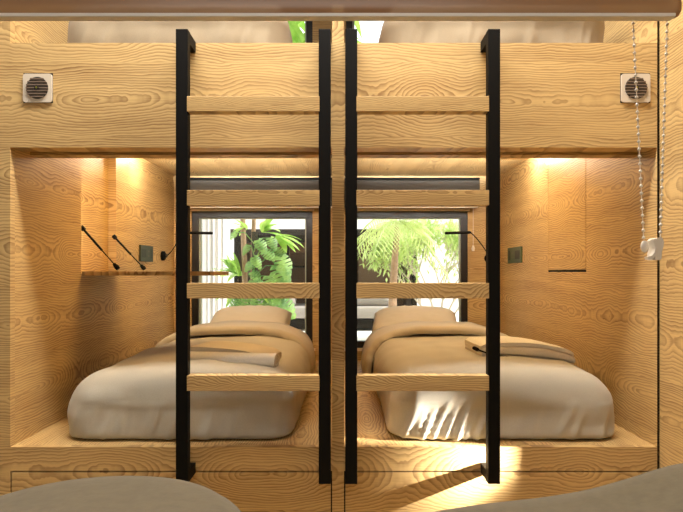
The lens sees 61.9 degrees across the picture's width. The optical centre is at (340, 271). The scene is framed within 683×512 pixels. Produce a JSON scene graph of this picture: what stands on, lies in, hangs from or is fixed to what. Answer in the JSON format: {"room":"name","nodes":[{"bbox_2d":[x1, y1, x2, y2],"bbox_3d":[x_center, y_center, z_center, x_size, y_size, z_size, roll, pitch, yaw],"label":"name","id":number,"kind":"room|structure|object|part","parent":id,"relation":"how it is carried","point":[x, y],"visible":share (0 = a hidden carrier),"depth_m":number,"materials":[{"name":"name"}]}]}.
{"room":"dormitory","nodes":[
{"label":"dormitory","id":0,"kind":"room"},
{"bbox_2d":[174,21,485,359],"bbox_3d":[-0.100,-0.550,4.225,2.700,3.100,0.130,0,0,0],"label":"wall","id":1,"kind":"structure","parent":0,"point":[476,216],"depth_m":4.16,"materials":[{"name":"brown wood"}]},
{"bbox_2d":[191,209,314,350],"bbox_3d":[-0.641,0.059,4.185,0.914,1.032,0.090,0,0,0],"label":"window","id":2,"kind":"structure","parent":1,"relation":"in","point":[198,215],"depth_m":4.17,"materials":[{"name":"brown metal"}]},
{"bbox_2d":[190,178,331,207],"bbox_3d":[-0.585,-0.563,4.093,1.070,0.210,0.130,0,0,0],"label":"window blind","id":3,"kind":"object","parent":1,"relation":"attached to","point":[195,183],"visible":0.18,"depth_m":4.03,"materials":[{"name":"grey fabric"}]},
{"bbox_2d":[305,21,312,42],"bbox_3d":[-0.646,-1.455,4.201,0.884,0.950,0.058,0,0,0],"label":"window","id":4,"kind":"structure","parent":1,"relation":"in","point":[308,24],"depth_m":4.17,"materials":[{"name":"brown metal"}]},
{"bbox_2d":[346,21,354,28],"bbox_3d":[0.485,-1.455,4.201,0.890,0.950,0.058,0,0,0],"label":"window","id":5,"kind":"structure","parent":1,"relation":"in","point":[349,24],"depth_m":4.17,"materials":[{"name":"brown metal"}]},
{"bbox_2d":[357,209,469,350],"bbox_3d":[0.490,0.059,4.185,0.920,1.032,0.090,0,0,0],"label":"window","id":6,"kind":"structure","parent":1,"relation":"in","point":[461,215],"depth_m":4.17,"materials":[{"name":"brown metal"}]},
{"bbox_2d":[357,178,479,250],"bbox_3d":[0.507,-0.409,4.093,0.955,0.518,0.130,0,0,0],"label":"window blind","id":7,"kind":"object","parent":6,"relation":"attached to","point":[362,183],"visible":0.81,"depth_m":4.03,"materials":[{"name":"grey fabric"}]},
{"bbox_2d":[445,231,485,260],"bbox_3d":[0.940,-0.172,3.951,0.538,0.207,0.153,0,0,-44],"label":"reading lamp","id":8,"kind":"object","parent":1,"relation":"attached to","point":[453,232],"visible":0.61,"depth_m":3.81,"materials":[{"name":"black metal"}]},
{"bbox_2d":[660,0,682,467],"bbox_3d":[1.288,-0.550,1.550,0.224,3.100,5.500,0,0,0],"label":"wall","id":9,"kind":"structure","parent":0,"point":[671,263],"depth_m":2.02,"materials":[{"name":"brown wood"}]},
{"bbox_3d":[-0.100,1.050,1.550,3.000,0.100,5.500,0,0,0],"label":"floor","id":10,"kind":"structure","parent":0,"visible":0},
{"bbox_2d":[0,476,240,511],"bbox_3d":[-0.540,0.752,1.145,0.726,0.496,0.726,0,0,0],"label":"pouf","id":11,"kind":"object","parent":10,"relation":"on","point":[106,493],"visible":1,"depth_m":1.29,"materials":[{"name":"beige fabric"}]},
{"bbox_2d":[0,21,659,511],"bbox_3d":[-0.126,-0.550,3.130,2.683,3.100,2.060,0,0,0],"label":"bunk","id":12,"kind":"object","parent":10,"relation":"on","point":[100,157],"visible":0.59,"depth_m":2.10,"materials":[{"name":"brown wood"}]},
{"bbox_2d":[23,73,52,102],"bbox_3d":[-1.113,-0.677,2.095,0.109,0.110,0.019,0,0,0],"label":"air vent","id":13,"kind":"object","parent":12,"relation":"attached to","point":[37,87],"visible":1,"depth_m":2.09,"materials":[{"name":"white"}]},
{"bbox_3d":[-1.257,-0.550,3.145,0.080,3.100,2.030,0,0,0],"label":"panel","id":14,"kind":"part","parent":12,"relation":"part of","materials":[{"name":"brown wood"}]},
{"bbox_2d":[139,245,152,261],"bbox_3d":[-1.211,-0.115,3.555,0.012,0.100,0.230,0,0,0],"label":"panel","id":15,"kind":"object","parent":12,"relation":"attached to","point":[145,252],"visible":1,"depth_m":3.53,"materials":[{"name":"grey"}]},
{"bbox_2d":[81,225,228,275],"bbox_3d":[-0.918,-0.102,2.883,0.627,0.238,0.408,0,0,0],"label":"shelf","id":16,"kind":"object","parent":12,"relation":"attached to","point":[84,273],"visible":1,"depth_m":2.68,"materials":[{"name":"brown wood"}]},
{"bbox_3d":[-0.624,0.854,2.110,1.176,0.232,0.020,0,0,0],"label":"drawer","id":17,"kind":"part","parent":12,"relation":"part of","materials":[{"name":"brown wood"}]},
{"bbox_2d":[67,21,292,42],"bbox_3d":[-0.652,-0.962,3.095,0.917,0.360,1.831,0,0,0],"label":"bed","id":18,"kind":"object","parent":12,"relation":"on","point":[78,31],"visible":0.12,"depth_m":2.19,"materials":[{"name":"brown fabric"}]},
{"bbox_2d":[160,232,212,260],"bbox_3d":[-1.039,-0.175,3.852,0.374,0.193,0.066,0,0,11],"label":"reading lamp","id":19,"kind":"object","parent":12,"relation":"attached to","point":[163,255],"visible":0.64,"depth_m":3.85,"materials":[{"name":"black metal"}]},
{"bbox_2d":[67,320,314,440],"bbox_3d":[-0.644,0.482,3.115,0.966,0.325,1.932,0,0,0],"label":"bed","id":20,"kind":"object","parent":12,"relation":"on","point":[134,397],"visible":0.7,"depth_m":2.18,"materials":[{"name":"beige fabric"}]},
{"bbox_2d":[190,341,281,367],"bbox_3d":[-0.450,0.374,2.504,0.415,0.109,0.277,0,0,11],"label":"throw blanket","id":21,"kind":"object","parent":20,"relation":"on","point":[228,351],"visible":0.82,"depth_m":2.40,"materials":[{"name":"beige fabric"}]},
{"bbox_2d":[210,305,291,324],"bbox_3d":[-0.625,0.372,3.900,0.550,0.278,0.437,0,0,0],"label":"pillow","id":22,"kind":"object","parent":20,"relation":"on","point":[261,313],"visible":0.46,"depth_m":3.88,"materials":[{"name":"fabric"}]},
{"bbox_2d":[176,29,330,483],"bbox_3d":[-0.304,-0.054,2.042,0.540,1.586,0.116,0,0,0],"label":"ladder","id":23,"kind":"object","parent":12,"relation":"attached to","point":[187,105],"visible":0.94,"depth_m":1.99,"materials":[{"name":"black metal"}]},
{"bbox_3d":[-0.553,-0.054,2.002,0.042,1.586,0.034,0,0,0],"label":"post","id":24,"kind":"part","parent":23,"relation":"part of","materials":[{"name":"black metal"}]},
{"bbox_3d":[-0.055,-0.054,2.002,0.042,1.586,0.034,0,0,0],"label":"post","id":25,"kind":"part","parent":23,"relation":"part of","materials":[{"name":"black metal"}]},
{"bbox_2d":[345,29,499,483],"bbox_3d":[0.286,-0.054,2.042,0.540,1.586,0.116,0,0,0],"label":"ladder","id":26,"kind":"object","parent":12,"relation":"attached to","point":[488,105],"visible":1,"depth_m":1.99,"materials":[{"name":"black metal"}]},
{"bbox_3d":[0.037,-0.054,2.002,0.042,1.586,0.034,0,0,0],"label":"post","id":27,"kind":"part","parent":26,"relation":"part of","materials":[{"name":"black metal"}]},
{"bbox_3d":[0.535,-0.054,2.002,0.042,1.586,0.034,0,0,0],"label":"post","id":28,"kind":"part","parent":26,"relation":"part of","materials":[{"name":"black metal"}]},
{"bbox_2d":[361,321,614,440],"bbox_3d":[0.615,0.481,3.110,0.966,0.325,1.940,0,0,0],"label":"bed","id":29,"kind":"object","parent":12,"relation":"on","point":[540,398],"visible":0.68,"depth_m":2.18,"materials":[{"name":"beige fabric"}]},
{"bbox_2d":[372,305,456,331],"bbox_3d":[0.510,0.376,3.900,0.635,0.279,0.437,0,0,0],"label":"pillow","id":30,"kind":"object","parent":29,"relation":"on","point":[392,315],"visible":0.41,"depth_m":3.86,"materials":[{"name":"fabric"}]},
{"bbox_2d":[472,346,508,356],"bbox_3d":[0.663,0.352,2.500,0.166,0.047,0.021,0,0,17],"label":"rod","id":31,"kind":"object","parent":29,"relation":"on","point":[473,347],"visible":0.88,"depth_m":2.51,"materials":[{"name":"black metal"}]},
{"bbox_2d":[465,336,574,364],"bbox_3d":[0.825,0.367,2.660,0.420,0.114,0.294,0,0,-3],"label":"throw blanket","id":32,"kind":"object","parent":29,"relation":"on","point":[518,346],"visible":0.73,"depth_m":2.53,"materials":[{"name":"beige fabric"}]},
{"bbox_2d":[378,21,604,42],"bbox_3d":[0.610,-0.962,3.095,0.918,0.360,1.839,0,0,0],"label":"bed","id":33,"kind":"object","parent":12,"relation":"on","point":[391,31],"visible":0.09,"depth_m":2.20,"materials":[{"name":"brown fabric"}]},
{"bbox_3d":[0.590,0.854,2.110,1.143,0.232,0.020,0,0,0],"label":"drawer","id":34,"kind":"part","parent":12,"relation":"part of","materials":[{"name":"brown wood"}]},
{"bbox_2d":[508,246,521,262],"bbox_3d":[1.160,-0.113,3.795,0.012,0.105,0.290,0,0,0],"label":"panel","id":35,"kind":"object","parent":12,"relation":"attached to","point":[514,253],"visible":1,"depth_m":3.76,"materials":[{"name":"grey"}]},
{"bbox_2d":[548,158,585,271],"bbox_3d":[1.177,-0.308,2.953,0.023,0.616,0.487,0,0,0],"label":"wall panel","id":36,"kind":"object","parent":12,"relation":"attached to","point":[566,176],"visible":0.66,"depth_m":2.94,"materials":[{"name":"brown wood"}]},
{"bbox_3d":[1.191,-0.550,3.131,0.050,3.100,2.059,0,0,0],"label":"panel","id":37,"kind":"part","parent":12,"relation":"part of","materials":[{"name":"brown wood"}]},
{"bbox_2d":[620,73,649,102],"bbox_3d":[1.085,-0.677,2.095,0.109,0.110,0.019,0,0,0],"label":"air vent","id":38,"kind":"object","parent":12,"relation":"attached to","point":[627,86],"visible":0.84,"depth_m":2.09,"materials":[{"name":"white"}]},
{"bbox_2d":[434,463,682,511],"bbox_3d":[0.508,0.718,1.063,1.066,0.563,0.597,0,0,0],"label":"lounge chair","id":39,"kind":"object","parent":10,"relation":"on","point":[661,489],"visible":1,"depth_m":1.28,"materials":[{"name":"beige fabric"}]},
{"bbox_3d":[-1.525,-0.550,1.550,0.150,3.100,5.500,0,0,0],"label":"wall","id":40,"kind":"structure","parent":0,"visible":0},
{"bbox_2d":[0,0,681,259],"bbox_3d":[-0.106,-0.409,0.900,1.288,0.781,0.060,0,0,0],"label":"roller blind","id":41,"kind":"object","parent":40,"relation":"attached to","point":[10,10],"visible":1,"depth_m":0.89,"materials":[{"name":"brown"}]},
{"bbox_3d":[0.495,-0.386,0.916,0.086,0.673,0.005,0,0,0],"label":"bead chain","id":42,"kind":"part","parent":41,"relation":"part of","materials":[{"name":"beige"}]},
{"label":"outside","id":43,"kind":"structure","parent":0,"visible":0},
{"bbox_2d":[299,310,457,339],"bbox_3d":[0.000,0.880,11.200,18.000,0.200,13.800,0,0,0],"label":"ground","id":44,"kind":"structure","parent":43,"point":[362,334],"depth_m":7.35,"materials":[{"name":"white"}]},
{"bbox_2d":[202,219,223,323],"bbox_3d":[-1.628,-0.092,6.701,0.517,1.744,0.110,0,0,0],"label":"curtain","id":45,"kind":"object","parent":44,"relation":"on","point":[212,245],"visible":0.16,"depth_m":6.70,"materials":[{"name":"white fabric"}]},
{"bbox_2d":[229,231,295,319],"bbox_3d":[-0.703,0.201,5.239,0.618,1.159,0.343,0,0,0],"label":"monstera","id":46,"kind":"object","parent":44,"relation":"on","point":[282,268],"visible":0.65,"depth_m":5.16,"materials":[{"name":"green plant"}]},
{"bbox_2d":[212,21,362,306],"bbox_3d":[-0.466,-1.011,5.496,1.492,3.583,1.185,0,0,11],"label":"palm","id":47,"kind":"object","parent":44,"relation":"on","point":[298,36],"visible":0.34,"depth_m":5.39,"materials":[{"name":"green plant"}]},
{"bbox_3d":[-0.924,-0.760,5.450,0.071,3.080,0.060,0,0,0],"label":"stem","id":48,"kind":"part","parent":47,"relation":"part of","materials":[{"name":"green plant"}]},
{"bbox_3d":[-0.834,-0.710,5.520,0.096,2.981,0.052,0,0,0],"label":"stem","id":49,"kind":"part","parent":47,"relation":"part of","materials":[{"name":"green plant"}]},
{"bbox_2d":[230,229,416,305],"bbox_3d":[-0.203,0.100,8.325,2.572,1.360,1.250,0,0,0],"label":"pavilion","id":50,"kind":"object","parent":44,"relation":"on","point":[297,257],"visible":0.15,"depth_m":8.70,"materials":[{"name":"black metal"}]},
{"bbox_3d":[-1.404,0.190,7.745,0.070,1.180,0.090,0,0,0],"label":"post","id":51,"kind":"part","parent":50,"relation":"part of","materials":[{"name":"brown wood"}]},
{"bbox_3d":[-0.731,0.190,7.745,0.070,1.180,0.090,0,0,0],"label":"post","id":52,"kind":"part","parent":50,"relation":"part of","materials":[{"name":"black metal"}]},
{"bbox_3d":[-0.203,0.140,8.875,2.472,1.280,0.050,0,0,0],"label":"panel","id":53,"kind":"part","parent":50,"relation":"part of","materials":[{"name":"brown wood"}]},
{"bbox_3d":[0.527,0.282,8.770,0.500,0.996,0.140,0,0,0],"label":"tan panel","id":54,"kind":"part","parent":50,"relation":"part of","materials":[{"name":"brown wood"}]},
{"bbox_3d":[0.998,0.190,7.745,0.070,1.180,0.090,0,0,0],"label":"post","id":55,"kind":"part","parent":50,"relation":"part of","materials":[{"name":"black metal"}]},
{"bbox_2d":[286,303,387,328],"bbox_3d":[-0.182,0.610,7.965,1.756,0.301,0.870,0,0,0],"label":"daybed","id":56,"kind":"object","parent":44,"relation":"on","point":[365,314],"visible":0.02,"depth_m":7.55,"materials":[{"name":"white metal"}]},
{"bbox_2d":[258,298,295,305],"bbox_3d":[-0.871,0.337,7.800,0.540,0.292,0.306,0,0,0],"label":"cushion","id":57,"kind":"object","parent":56,"relation":"on","point":[293,299],"visible":0.06,"depth_m":7.67,"materials":[{"name":"beige fabric"}]},
{"bbox_3d":[-0.182,0.691,7.975,1.756,0.139,0.850,0,0,0],"label":"frame","id":58,"kind":"part","parent":56,"relation":"part of","materials":[{"name":"black metal"}]},
{"bbox_3d":[-0.182,0.539,7.965,1.756,0.160,0.870,0,0,0],"label":"seat","id":59,"kind":"part","parent":56,"relation":"part of","materials":[{"name":"beige fabric"}]},
{"bbox_2d":[357,298,388,305],"bbox_3d":[0.425,0.338,7.800,0.540,0.296,0.304,0,0,0],"label":"cushion","id":60,"kind":"object","parent":56,"relation":"on","point":[360,301],"visible":0.2,"depth_m":7.66,"materials":[{"name":"beige fabric"}]},
{"bbox_2d":[224,219,457,309],"bbox_3d":[0.000,-0.360,11.700,18.000,2.280,0.200,0,0,0],"label":"wall","id":61,"kind":"structure","parent":44,"relation":"on","point":[431,277],"depth_m":11.60,"materials":[{"name":"white paint"}]},
{"bbox_2d":[357,219,450,306],"bbox_3d":[0.489,0.093,5.697,1.007,1.376,1.151,0,0,-17],"label":"tree fern","id":62,"kind":"object","parent":44,"relation":"on","point":[397,231],"visible":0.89,"depth_m":5.66,"materials":[{"name":"green plant"}]},
{"bbox_2d":[359,219,457,313],"bbox_3d":[1.225,0.021,6.640,2.104,1.537,1.357,0,0,-16],"label":"shrub","id":63,"kind":"object","parent":44,"relation":"on","point":[450,241],"visible":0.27,"depth_m":6.38,"materials":[{"name":"green plant"}]}
]}

